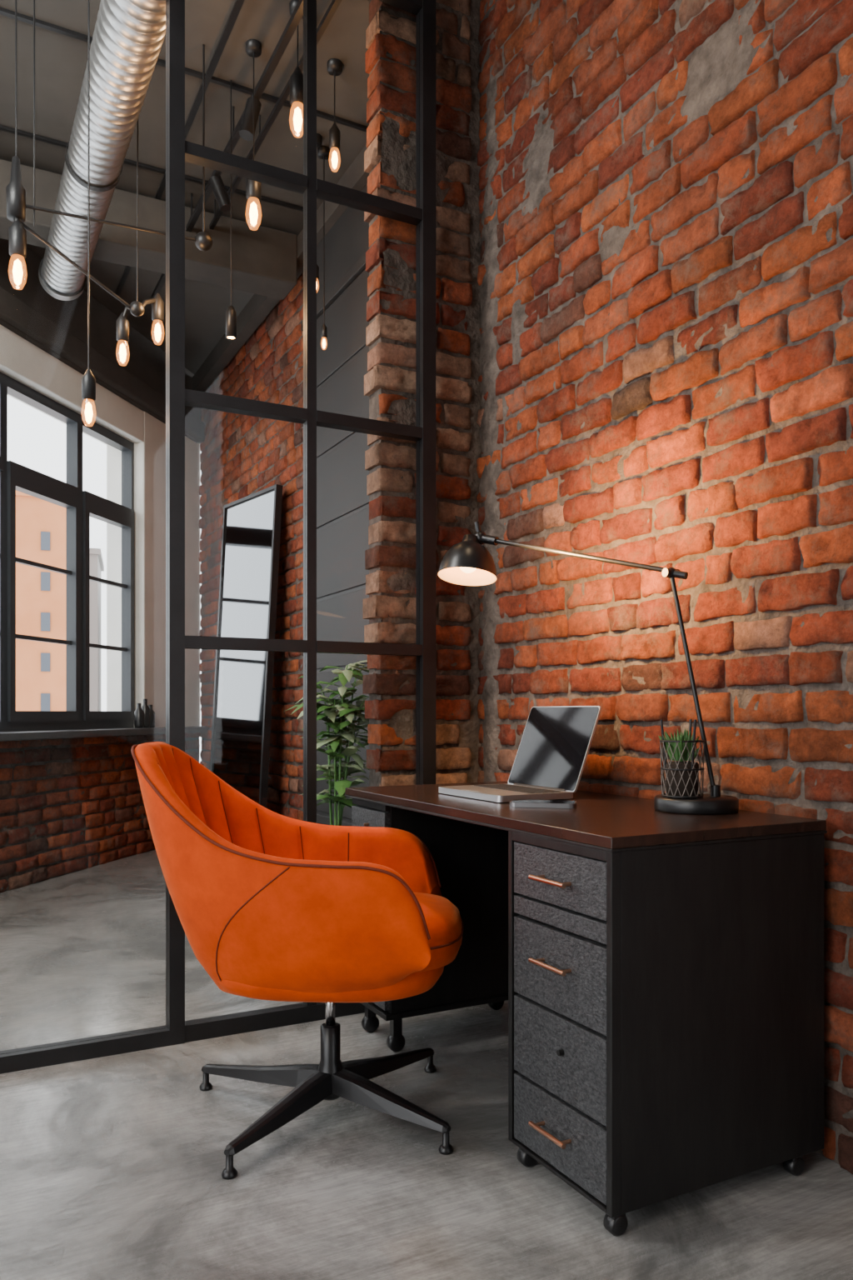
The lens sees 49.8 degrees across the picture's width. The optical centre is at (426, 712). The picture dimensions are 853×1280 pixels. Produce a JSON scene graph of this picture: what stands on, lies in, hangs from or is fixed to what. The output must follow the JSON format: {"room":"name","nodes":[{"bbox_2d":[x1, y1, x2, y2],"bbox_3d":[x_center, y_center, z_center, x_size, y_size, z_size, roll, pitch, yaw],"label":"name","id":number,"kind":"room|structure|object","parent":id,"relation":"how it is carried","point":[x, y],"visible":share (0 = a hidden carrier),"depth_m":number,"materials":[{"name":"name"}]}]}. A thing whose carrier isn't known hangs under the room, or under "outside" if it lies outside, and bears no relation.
{"room":"home office","nodes":[
{"label":"home office","id":0,"kind":"room"},
{"bbox_2d":[0,238,205,727],"bbox_3d":[-2.661,-1.233,3.973,0.400,2.770,6.860,0,0,13],"label":"wall","id":1,"kind":"structure","parent":0,"point":[43,337],"depth_m":6.46,"materials":[{"name":"grey paint"}]},
{"bbox_2d":[0,371,4,731],"bbox_3d":[-2.475,-0.895,4.843,0.110,2.005,0.640,0,0,13],"label":"window","id":2,"kind":"structure","parent":1,"relation":"in","point":[2,375],"depth_m":5.13,"materials":[{"name":"grey paint"}]},
{"bbox_2d":[4,374,79,731],"bbox_3d":[-2.322,-0.895,5.506,0.110,2.005,0.720,0,0,13],"label":"window","id":3,"kind":"structure","parent":1,"relation":"in","point":[19,477],"depth_m":5.51,"materials":[{"name":"grey paint"}]},
{"bbox_2d":[0,732,200,893],"bbox_3d":[-2.700,0.564,3.966,0.328,0.835,6.837,0,0,13],"label":"brick wall","id":4,"kind":"structure","parent":1,"relation":"in","point":[67,806],"depth_m":5.59,"materials":[{"name":"red brick"}]},
{"bbox_2d":[0,725,209,741],"bbox_3d":[-2.631,0.129,3.925,0.440,0.043,6.780,0,0,13],"label":"window sill","id":5,"kind":"structure","parent":1,"relation":"attached to","point":[72,733],"depth_m":5.50,"materials":[{"name":"stone"}]},
{"bbox_2d":[134,699,154,728],"bbox_3d":[-1.948,0.006,6.348,0.064,0.200,0.214,0,0,13],"label":"bottles","id":6,"kind":"object","parent":5,"relation":"on","point":[144,716],"visible":0.99,"depth_m":6.32,"materials":[{"name":"black"}]},
{"bbox_2d":[80,415,134,729],"bbox_3d":[-2.169,-0.895,6.169,0.110,2.005,0.640,0,0,13],"label":"window","id":7,"kind":"structure","parent":1,"relation":"in","point":[92,505],"depth_m":6.22,"materials":[{"name":"grey paint"}]},
{"bbox_2d":[0,0,369,374],"bbox_3d":[-2.667,-2.668,0.662,7.900,0.100,11.659,0,0,-28],"label":"ceiling","id":8,"kind":"structure","parent":0,"point":[61,60],"depth_m":3.96,"materials":[{"name":"paint"}]},
{"bbox_2d":[81,0,95,423],"bbox_3d":[-1.083,-1.767,2.945,0.064,1.700,0.064,0,0,-28],"label":"pendant lamp","id":9,"kind":"object","parent":8,"relation":"hanging from","point":[88,381],"visible":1,"depth_m":2.94,"materials":[{"name":"black metal"}]},
{"bbox_2d":[38,0,165,300],"bbox_3d":[-0.485,-2.361,2.079,0.224,0.511,6.130,0,0,-28],"label":"spiral duct","id":10,"kind":"object","parent":8,"relation":"hanging from","point":[128,37],"visible":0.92,"depth_m":3.36,"materials":[{"name":"metal"}]},
{"bbox_2d":[5,0,212,363],"bbox_3d":[-1.160,-1.969,3.411,0.747,1.296,0.185,0,0,-43],"label":"chandelier","id":11,"kind":"object","parent":8,"relation":"hanging from","point":[17,206],"visible":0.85,"depth_m":3.31,"materials":[{"name":"black metal"}]},
{"bbox_2d":[0,159,297,299],"bbox_3d":[-2.211,-2.453,4.300,3.300,0.270,0.230,0,0,-28],"label":"ceiling beam","id":12,"kind":"structure","parent":8,"relation":"attached to","point":[264,259],"depth_m":4.72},
{"bbox_2d":[0,0,369,296],"bbox_3d":[-1.357,-2.607,2.789,3.200,0.018,5.800,0,0,-28],"label":"ceiling beam","id":13,"kind":"structure","parent":8,"relation":"attached to","point":[238,4],"depth_m":3.89,"materials":[{"name":"black metal"}]},
{"bbox_2d":[225,80,236,340],"bbox_3d":[-0.809,-2.083,3.801,0.044,1.069,0.043,0,0,-28],"label":"pendant lamp","id":14,"kind":"object","parent":8,"relation":"hanging from","point":[231,314],"visible":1,"depth_m":3.79,"materials":[{"name":"black metal"}]},
{"bbox_2d":[151,0,341,298],"bbox_3d":[-0.969,-2.464,4.294,0.189,0.306,2.700,0,0,-28],"label":"ceiling track","id":15,"kind":"object","parent":8,"relation":"attached to","point":[244,127],"depth_m":3.72,"materials":[{"name":"black metal"}]},
{"bbox_2d":[245,39,261,226],"bbox_3d":[-0.678,-2.255,3.599,0.064,0.724,0.064,0,0,-28],"label":"pendant lamp","id":16,"kind":"object","parent":8,"relation":"hanging from","point":[253,47],"visible":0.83,"depth_m":3.59,"materials":[{"name":"black metal"}]},
{"bbox_2d":[192,144,369,391],"bbox_3d":[-0.811,-2.518,5.270,0.080,0.120,4.120,0,0,-28],"label":"ceiling beam","id":17,"kind":"structure","parent":8,"relation":"attached to","point":[355,177],"depth_m":5.66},
{"bbox_2d":[289,0,303,133],"bbox_3d":[-0.477,-2.375,3.400,0.064,0.484,0.064,0,0,-28],"label":"pendant lamp","id":18,"kind":"object","parent":8,"relation":"hanging from","point":[297,77],"visible":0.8,"depth_m":3.38,"materials":[{"name":"black metal"}]},
{"bbox_2d":[316,133,322,288],"bbox_3d":[-0.506,-2.263,4.176,0.064,0.709,0.064,0,0,-28],"label":"pendant lamp","id":19,"kind":"object","parent":8,"relation":"hanging from","point":[319,138],"visible":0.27,"depth_m":4.17,"materials":[{"name":"black metal"}]},
{"bbox_2d":[317,145,330,348],"bbox_3d":[-0.477,-2.152,4.271,0.064,0.930,0.064,0,0,-28],"label":"pendant lamp","id":20,"kind":"object","parent":8,"relation":"hanging from","point":[323,152],"visible":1,"depth_m":4.27,"materials":[{"name":"black metal"}]},
{"bbox_2d":[326,58,342,169],"bbox_3d":[-0.371,-2.400,3.705,0.064,0.434,0.064,0,0,-28],"label":"pendant lamp","id":21,"kind":"object","parent":8,"relation":"hanging from","point":[334,66],"visible":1,"depth_m":3.69,"materials":[{"name":"black metal"}]},
{"bbox_2d":[198,272,303,820],"bbox_3d":[-1.158,-0.798,6.167,0.127,3.560,2.558,0,0,-28],"label":"brick","id":22,"kind":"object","parent":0,"point":[242,456],"depth_m":5.66,"materials":[{"name":"red brick"}]},
{"bbox_2d":[301,183,369,826],"bbox_3d":[-0.190,-0.818,4.241,0.180,3.600,1.760,0,0,-28],"label":"panel","id":23,"kind":"object","parent":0,"point":[342,498],"depth_m":4.51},
{"bbox_2d":[362,0,481,786],"bbox_3d":[-0.008,-0.821,3.253,0.427,3.606,0.127,0,0,-28],"label":"wall pier","id":24,"kind":"object","parent":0,"point":[390,153],"depth_m":3.20,"materials":[{"name":"brown brick"}]},
{"bbox_2d":[0,849,852,1279],"bbox_3d":[-2.667,1.032,0.662,7.900,0.100,11.659,0,0,-28],"label":"floor","id":25,"kind":"structure","parent":0,"point":[112,1167],"depth_m":1.97,"materials":[{"name":"concrete"}]},
{"bbox_2d":[0,0,435,1074],"bbox_3d":[-1.499,-0.817,2.345,3.435,3.598,0.052,0,0,-28],"label":"glass wall","id":26,"kind":"structure","parent":25,"relation":"on","point":[176,1031],"depth_m":2.92,"materials":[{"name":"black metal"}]},
{"bbox_2d":[210,484,282,808],"bbox_3d":[-1.120,-0.176,5.579,0.170,2.299,0.700,0,0,-38],"label":"leaning mirror","id":27,"kind":"object","parent":25,"relation":"on","point":[243,682],"visible":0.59,"depth_m":5.53,"materials":[{"name":"black metal"}]},
{"bbox_2d":[130,741,464,1179],"bbox_3d":[-0.306,0.527,2.231,0.799,0.909,0.642,0,0,3],"label":"office chair","id":28,"kind":"object","parent":25,"relation":"on","point":[272,906],"visible":1,"depth_m":2.01,"materials":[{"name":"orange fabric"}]},
{"bbox_2d":[284,660,369,825],"bbox_3d":[-0.309,0.392,3.425,0.394,1.180,0.330,0,0,-28],"label":"potted plant","id":29,"kind":"object","parent":25,"relation":"on","point":[346,711],"visible":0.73,"depth_m":3.40,"materials":[{"name":"green plant"}]},
{"bbox_2d":[345,780,827,1236],"bbox_3d":[0.293,0.607,2.398,0.612,0.750,1.279,0,0,-28],"label":"office desk","id":30,"kind":"object","parent":25,"relation":"on","point":[661,975],"visible":0.93,"depth_m":1.86,"materials":[{"name":"black wood"}]},
{"bbox_2d":[439,705,601,802],"bbox_3d":[0.255,0.107,2.565,0.332,0.250,0.330,0,0,-28],"label":"laptop","id":31,"kind":"object","parent":30,"relation":"on","point":[551,758],"visible":1,"depth_m":2.58,"materials":[{"name":"silver metal"}]},
{"bbox_2d":[510,799,576,808],"bbox_3d":[0.289,0.226,2.272,0.160,0.012,0.084,0,0,12],"label":"smartphone","id":32,"kind":"object","parent":30,"relation":"on","point":[516,802],"visible":1,"depth_m":2.24,"materials":[{"name":"grey"}]},
{"bbox_2d":[438,521,739,814],"bbox_3d":[0.377,-0.155,2.367,0.841,0.773,0.192,0,0,37],"label":"desk lamp","id":33,"kind":"object","parent":30,"relation":"on","point":[467,562],"visible":0.98,"depth_m":2.32,"materials":[{"name":"black metal"}]},
{"bbox_2d":[658,719,705,798],"bbox_3d":[0.600,0.106,2.154,0.104,0.181,0.104,0,0,-43],"label":"potted plant","id":34,"kind":"object","parent":33,"relation":"on","point":[682,781],"visible":1,"depth_m":2.12,"materials":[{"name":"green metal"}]},
{"bbox_2d":[476,0,852,1174],"bbox_3d":[1.067,-0.821,1.750,0.128,3.607,3.609,0,0,-28],"label":"wall","id":35,"kind":"structure","parent":0,"point":[665,275],"depth_m":2.40,"materials":[{"name":"brick"}]},
{"label":"outside","id":36,"kind":"structure","parent":0,"visible":0},
{"bbox_2d":[15,490,65,710],"bbox_3d":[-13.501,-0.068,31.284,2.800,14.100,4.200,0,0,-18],"label":"building","id":37,"kind":"structure","parent":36,"point":[40,523],"depth_m":29.52,"materials":[{"name":"orange"}]},
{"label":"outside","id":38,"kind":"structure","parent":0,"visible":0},
{"bbox_2d":[90,548,104,711],"bbox_3d":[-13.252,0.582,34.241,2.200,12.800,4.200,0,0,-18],"label":"building","id":39,"kind":"structure","parent":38,"point":[97,566],"depth_m":32.62,"materials":[{"name":"grey"}]}
]}

